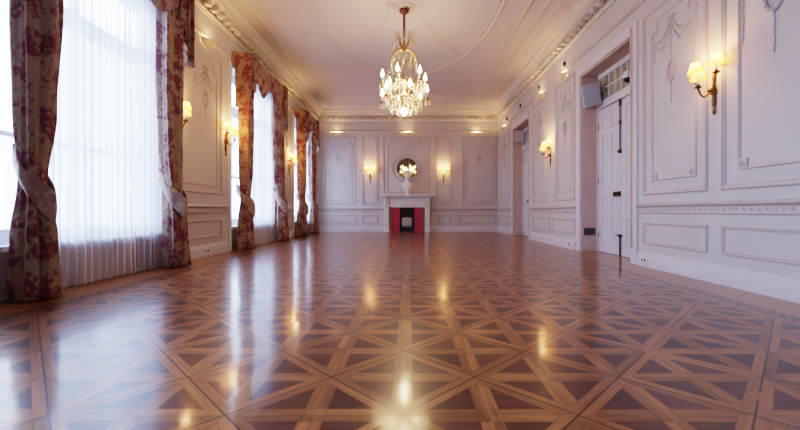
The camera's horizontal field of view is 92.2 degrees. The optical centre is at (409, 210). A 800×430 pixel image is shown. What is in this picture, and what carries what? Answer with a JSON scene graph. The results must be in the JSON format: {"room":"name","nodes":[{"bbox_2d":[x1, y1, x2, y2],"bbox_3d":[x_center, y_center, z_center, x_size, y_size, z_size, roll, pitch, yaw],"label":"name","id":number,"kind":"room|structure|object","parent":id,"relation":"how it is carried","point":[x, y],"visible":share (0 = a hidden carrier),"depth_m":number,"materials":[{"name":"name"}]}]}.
{"room":"historic interior","nodes":[
{"label":"historic interior","id":0,"kind":"room"},
{"bbox_2d":[0,5,316,301],"bbox_3d":[-3.375,-1.370,5.595,0.350,4.180,15.590,0,0,0],"label":"wall","id":1,"kind":"structure","parent":0,"point":[205,162],"depth_m":6.21,"materials":[{"name":"paint"}]},
{"bbox_2d":[0,0,163,266],"bbox_3d":[-3.350,-0.990,3.950,0.300,3.420,2.260,0,0,0],"label":"window","id":2,"kind":"structure","parent":1,"relation":"in","point":[6,129],"depth_m":3.29,"materials":[{"name":"glass"}]},
{"bbox_2d":[48,0,161,287],"bbox_3d":[-3.179,-0.982,4.117,0.105,3.380,1.620,0,0,0],"label":"sheer curtain","id":3,"kind":"object","parent":2,"relation":"hanging from","point":[104,166],"visible":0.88,"depth_m":4.00,"materials":[{"name":"white fabric"}]},
{"bbox_2d":[150,0,194,67],"bbox_3d":[-3.047,-2.405,4.060,0.396,1.010,2.168,0,0,0],"label":"valance","id":4,"kind":"object","parent":1,"relation":"attached to","point":[161,5],"visible":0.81,"depth_m":5.00,"materials":[{"name":"fabric"}]},
{"bbox_2d":[5,0,63,301],"bbox_3d":[-3.038,-0.986,3.155,0.353,3.388,0.322,0,0,0],"label":"curtain","id":5,"kind":"object","parent":4,"relation":"hanging from","point":[34,273],"visible":1,"depth_m":3.06,"materials":[{"name":"fabric"}]},
{"bbox_2d":[155,0,190,267],"bbox_3d":[-3.002,-0.986,4.877,0.374,3.388,0.446,0,0,37],"label":"curtain","id":6,"kind":"object","parent":4,"relation":"hanging from","point":[169,32],"visible":0.94,"depth_m":4.79,"materials":[{"name":"fabric"}]},
{"bbox_2d":[183,101,191,126],"bbox_3d":[-3.128,-1.245,5.280,0.255,0.570,0.419,0,0,0],"label":"wall sconce","id":7,"kind":"object","parent":1,"relation":"attached to","point":[187,109],"visible":0.45,"depth_m":5.28,"materials":[{"name":"gold metal"}]},
{"bbox_2d":[200,36,216,49],"bbox_3d":[-3.188,-2.659,6.160,0.116,0.101,0.412,0,0,0],"label":"uplight","id":8,"kind":"object","parent":1,"relation":"attached to","point":[210,44],"visible":1,"depth_m":6.08,"materials":[{"name":"paint"}]},
{"bbox_2d":[222,122,238,155],"bbox_3d":[-3.128,-1.245,6.760,0.255,0.570,0.419,0,0,0],"label":"wall sconce","id":9,"kind":"object","parent":1,"relation":"attached to","point":[233,129],"visible":1,"depth_m":6.73,"materials":[{"name":"gold metal"}]},
{"bbox_2d":[228,60,239,250],"bbox_3d":[-3.350,-0.990,8.010,0.300,3.420,2.280,0,0,0],"label":"window","id":10,"kind":"structure","parent":1,"relation":"in","point":[233,161],"depth_m":6.98,"materials":[{"name":"glass"}]},
{"bbox_2d":[251,84,274,244],"bbox_3d":[-3.179,-0.982,8.151,0.104,3.380,1.756,0,0,0],"label":"sheer curtain","id":11,"kind":"object","parent":10,"relation":"hanging from","point":[263,197],"visible":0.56,"depth_m":8.31,"materials":[{"name":"white fabric"}]},
{"bbox_2d":[190,230,293,259],"bbox_3d":[-3.236,0.625,5.595,0.039,0.190,15.590,0,0,0],"label":"baseboard","id":12,"kind":"structure","parent":1,"relation":"attached to","point":[196,252],"depth_m":6.24,"materials":[{"name":"paint"}]},
{"bbox_2d":[195,0,322,119],"bbox_3d":[-3.103,-3.292,5.595,0.315,0.345,15.590,0,0,0],"label":"trim","id":13,"kind":"structure","parent":1,"relation":"attached to","point":[223,13],"depth_m":7.57,"materials":[{"name":"paint"}]},
{"bbox_2d":[232,52,287,130],"bbox_3d":[-3.047,-2.385,8.040,0.396,1.010,2.128,0,0,0],"label":"valance","id":14,"kind":"object","parent":1,"relation":"attached to","point":[249,72],"visible":0.95,"depth_m":7.07,"materials":[{"name":"fabric"}]},
{"bbox_2d":[236,101,255,249],"bbox_3d":[-3.038,-0.986,7.146,0.353,3.388,0.315,0,0,0],"label":"curtain","id":15,"kind":"object","parent":14,"relation":"hanging from","point":[245,232],"visible":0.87,"depth_m":7.04,"materials":[{"name":"fabric"}]},
{"bbox_2d":[271,93,289,241],"bbox_3d":[-3.026,-0.986,8.898,0.378,3.388,0.815,0,0,0],"label":"curtain","id":16,"kind":"object","parent":14,"relation":"hanging from","point":[277,115],"visible":0.94,"depth_m":8.74,"materials":[{"name":"fabric"}]},
{"bbox_2d":[288,153,297,174],"bbox_3d":[-3.128,-1.245,10.300,0.255,0.570,0.419,0,0,0],"label":"wall sconce","id":17,"kind":"object","parent":1,"relation":"attached to","point":[291,156],"visible":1,"depth_m":10.27,"materials":[{"name":"gold metal"}]},
{"bbox_2d":[293,114,296,236],"bbox_3d":[-3.350,-0.990,11.675,0.300,3.420,2.050,0,0,0],"label":"window","id":18,"kind":"structure","parent":1,"relation":"in","point":[294,117],"depth_m":10.73,"materials":[{"name":"glass"}]},
{"bbox_2d":[305,142,309,233],"bbox_3d":[-3.179,-0.982,11.749,0.102,3.380,1.509,0,0,0],"label":"sheer curtain","id":19,"kind":"object","parent":18,"relation":"hanging from","point":[307,189],"visible":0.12,"depth_m":11.86,"materials":[{"name":"white fabric"}]},
{"bbox_2d":[294,109,318,153],"bbox_3d":[-3.047,-2.335,11.495,0.396,1.010,1.558,0,0,0],"label":"valance","id":20,"kind":"object","parent":1,"relation":"attached to","point":[305,122],"visible":0.93,"depth_m":10.74,"materials":[{"name":"fabric"}]},
{"bbox_2d":[296,143,308,235],"bbox_3d":[-3.038,-0.986,10.876,0.353,3.388,0.332,0,0,0],"label":"curtain","id":21,"kind":"object","parent":20,"relation":"hanging from","point":[301,150],"visible":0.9,"depth_m":10.80,"materials":[{"name":"fabric"}]},
{"bbox_2d":[307,124,318,233],"bbox_3d":[-3.005,-0.986,11.959,0.364,3.388,0.654,0,0,20],"label":"curtain","id":22,"kind":"object","parent":20,"relation":"hanging from","point":[312,140],"visible":0.9,"depth_m":11.77,"materials":[{"name":"fabric"}]},
{"bbox_2d":[0,232,799,429],"bbox_3d":[0.005,0.780,5.595,7.110,0.120,15.990,0,0,0],"label":"floor","id":23,"kind":"structure","parent":0,"point":[322,330],"depth_m":2.14,"materials":[{"name":"brown wood"}]},
{"bbox_2d":[380,195,433,231],"bbox_3d":[-0.100,0.086,13.210,1.840,1.268,0.360,0,0,0],"label":"fireplace","id":24,"kind":"object","parent":23,"relation":"on","point":[402,206],"visible":1,"depth_m":13.19,"materials":[{"name":"white stone"}]},
{"bbox_2d":[401,170,412,194],"bbox_3d":[-0.092,-0.975,13.211,0.360,0.853,0.276,0,0,33],"label":"bust","id":25,"kind":"object","parent":24,"relation":"on","point":[407,185],"visible":1,"depth_m":13.14,"materials":[{"name":"white stone"}]},
{"bbox_2d":[401,217,412,229],"bbox_3d":[-0.100,0.440,13.300,0.400,0.459,0.100,0,0,0],"label":"insert","id":26,"kind":"object","parent":24,"relation":"in","point":[406,221],"visible":1,"depth_m":13.30,"materials":[{"name":"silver metal"}]},
{"bbox_2d":[380,195,433,197],"bbox_3d":[-0.100,-0.496,13.210,1.840,0.103,0.360,0,0,0],"label":"mantel shelf","id":27,"kind":"object","parent":24,"relation":"attached to","point":[383,196],"depth_m":13.07,"materials":[{"name":"white stone"}]},
{"bbox_2d":[231,0,577,108],"bbox_3d":[0.005,-3.518,5.595,7.110,0.185,15.990,0,0,0],"label":"ceiling","id":28,"kind":"structure","parent":0,"point":[469,52],"depth_m":7.91,"materials":[{"name":"paint"}]},
{"bbox_2d":[379,8,429,116],"bbox_3d":[-0.100,-2.520,6.560,0.893,1.810,0.846,0,0,-36],"label":"chandelier","id":29,"kind":"object","parent":28,"relation":"hanging from","point":[403,11],"visible":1,"depth_m":6.53,"materials":[{"name":"clear glass"}]},
{"bbox_2d":[317,121,497,231],"bbox_3d":[-0.020,-1.370,13.465,7.060,4.180,0.250,0,0,0],"label":"wall","id":30,"kind":"structure","parent":0,"point":[468,194],"depth_m":13.39,"materials":[{"name":"paint"}]},
{"bbox_2d":[331,132,342,135],"bbox_3d":[-2.540,-2.659,13.328,0.412,0.101,0.116,0,0,0],"label":"uplight","id":31,"kind":"object","parent":30,"relation":"on","point":[333,133],"visible":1,"depth_m":13.30,"materials":[{"name":"paint"}]},
{"bbox_2d":[364,167,375,182],"bbox_3d":[-1.380,-1.245,13.268,0.419,0.570,0.255,0,0,0],"label":"wall sconce","id":32,"kind":"object","parent":30,"relation":"attached to","point":[365,168],"visible":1,"depth_m":13.25,"materials":[{"name":"gold metal"}]},
{"bbox_2d":[317,109,496,120],"bbox_3d":[-0.095,-3.292,13.242,6.310,0.345,0.315,0,0,0],"label":"trim","id":33,"kind":"structure","parent":30,"relation":"attached to","point":[326,114],"depth_m":13.24,"materials":[{"name":"paint"}]},
{"bbox_2d":[396,157,417,178],"bbox_3d":[-0.105,-1.480,13.371,0.760,0.760,0.042,0,0,0],"label":"round mirror","id":34,"kind":"object","parent":30,"relation":"attached to","point":[404,164],"visible":0.95,"depth_m":13.38,"materials":[{"name":"silver metal"}]},
{"bbox_2d":[401,132,412,135],"bbox_3d":[-0.100,-2.659,13.328,0.412,0.101,0.116,0,0,0],"label":"uplight","id":35,"kind":"object","parent":30,"relation":"on","point":[404,133],"visible":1,"depth_m":13.30,"materials":[{"name":"paint"}]},
{"bbox_2d":[319,226,497,231],"bbox_3d":[-0.095,0.625,13.376,6.310,0.190,0.039,0,0,0],"label":"baseboard","id":36,"kind":"structure","parent":30,"relation":"attached to","point":[321,228],"depth_m":13.36,"materials":[{"name":"paint"}]},
{"bbox_2d":[438,167,449,182],"bbox_3d":[1.165,-1.245,13.268,0.419,0.570,0.255,0,0,0],"label":"wall sconce","id":37,"kind":"object","parent":30,"relation":"attached to","point":[439,168],"visible":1,"depth_m":13.25,"materials":[{"name":"gold metal"}]},
{"bbox_2d":[471,132,481,135],"bbox_3d":[2.310,-2.659,13.328,0.412,0.101,0.116,0,0,0],"label":"uplight","id":38,"kind":"object","parent":30,"relation":"on","point":[474,133],"visible":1,"depth_m":13.30,"materials":[{"name":"paint"}]},
{"bbox_2d":[497,0,799,278],"bbox_3d":[3.260,-1.370,5.595,0.500,4.180,15.590,0,0,0],"label":"wall","id":39,"kind":"structure","parent":0,"point":[723,187],"depth_m":4.04,"materials":[{"name":"paint"}]},
{"bbox_2d":[511,109,531,239],"bbox_3d":[3.259,-0.915,10.630,0.503,3.290,1.920,0,0,0],"label":"door","id":40,"kind":"structure","parent":39,"relation":"in","point":[521,152],"depth_m":11.36,"materials":[{"name":"paint"}]},
{"bbox_2d":[515,132,523,141],"bbox_3d":[3.185,-2.159,11.255,0.268,0.342,0.337,0,0,0],"label":"loudspeaker","id":41,"kind":"object","parent":40,"relation":"attached to","point":[519,136],"visible":1,"depth_m":11.14,"materials":[{"name":"plastic"}]},
{"bbox_2d":[524,130,527,144],"bbox_3d":[3.358,-2.110,10.630,0.044,0.400,1.500,0,0,0],"label":"light","id":42,"kind":"object","parent":40,"relation":"attached to","point":[525,131],"depth_m":11.12,"materials":[{"name":"paint"}]},
{"bbox_2d":[535,92,543,99],"bbox_3d":[2.998,-2.659,8.990,0.116,0.101,0.412,0,0,0],"label":"uplight","id":43,"kind":"object","parent":39,"relation":"attached to","point":[538,96],"visible":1,"depth_m":8.89,"materials":[{"name":"paint"}]},
{"bbox_2d":[540,139,551,165],"bbox_3d":[2.938,-1.245,8.350,0.255,0.570,0.419,0,0,0],"label":"wall sconce","id":44,"kind":"object","parent":39,"relation":"attached to","point":[547,142],"visible":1,"depth_m":8.33,"materials":[{"name":"gold metal"}]},
{"bbox_2d":[491,0,615,120],"bbox_3d":[2.913,-3.292,5.595,0.315,0.345,15.590,0,0,0],"label":"trim","id":45,"kind":"structure","parent":39,"relation":"attached to","point":[584,13],"depth_m":7.74,"materials":[{"name":"paint"}]},
{"bbox_2d":[556,71,566,81],"bbox_3d":[2.998,-2.659,7.680,0.116,0.101,0.412,0,0,0],"label":"uplight","id":46,"kind":"object","parent":39,"relation":"attached to","point":[560,77],"visible":1,"depth_m":7.59,"materials":[{"name":"paint"}]},
{"bbox_2d":[576,20,637,264],"bbox_3d":[3.259,-0.915,6.100,0.503,3.290,1.880,0,0,0],"label":"door","id":47,"kind":"structure","parent":39,"relation":"in","point":[607,132],"depth_m":6.40,"materials":[{"name":"paint"}]},
{"bbox_2d":[584,228,594,234],"bbox_3d":[3.200,0.365,6.862,0.200,0.130,0.015,0,0,0],"label":"vent grille","id":48,"kind":"object","parent":47,"relation":"attached to","point":[587,231],"visible":1,"depth_m":6.86,"materials":[{"name":"metal"}]},
{"bbox_2d":[580,82,601,107],"bbox_3d":[3.113,-2.006,6.699,0.366,0.451,0.350,0,0,0],"label":"loudspeaker","id":49,"kind":"object","parent":47,"relation":"attached to","point":[591,96],"visible":1,"depth_m":6.59,"materials":[{"name":"plastic"}]},
{"bbox_2d":[600,60,629,99],"bbox_3d":[3.358,-2.110,6.100,0.044,0.400,1.460,0,0,0],"label":"transom window","id":50,"kind":"structure","parent":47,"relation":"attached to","point":[612,83],"depth_m":6.28,"materials":[{"name":"paint"}]},
{"bbox_2d":[623,70,629,82],"bbox_3d":[3.295,-2.027,5.830,0.136,0.166,0.136,0,0,0],"label":"security camera","id":51,"kind":"object","parent":47,"relation":"attached to","point":[626,75],"visible":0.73,"depth_m":5.79,"materials":[{"name":"white plastic"}]},
{"bbox_2d":[497,226,799,303],"bbox_3d":[3.046,0.625,5.595,0.039,0.190,15.590,0,0,0],"label":"baseboard","id":52,"kind":"structure","parent":39,"relation":"attached to","point":[786,288],"depth_m":3.79,"materials":[{"name":"paint"}]},
{"bbox_2d":[640,257,646,263],"bbox_3d":[3.022,0.635,4.980,0.011,0.075,0.130,0,0,0],"label":"power outlet","id":53,"kind":"object","parent":52,"relation":"attached to","point":[642,259],"visible":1,"depth_m":4.98,"materials":[{"name":"white plastic"}]},
{"bbox_2d":[687,51,725,114],"bbox_3d":[2.938,-1.245,3.856,0.255,0.570,0.419,0,0,0],"label":"wall sconce","id":54,"kind":"object","parent":39,"relation":"attached to","point":[696,73],"visible":1,"depth_m":3.83,"materials":[{"name":"beige fabric"}]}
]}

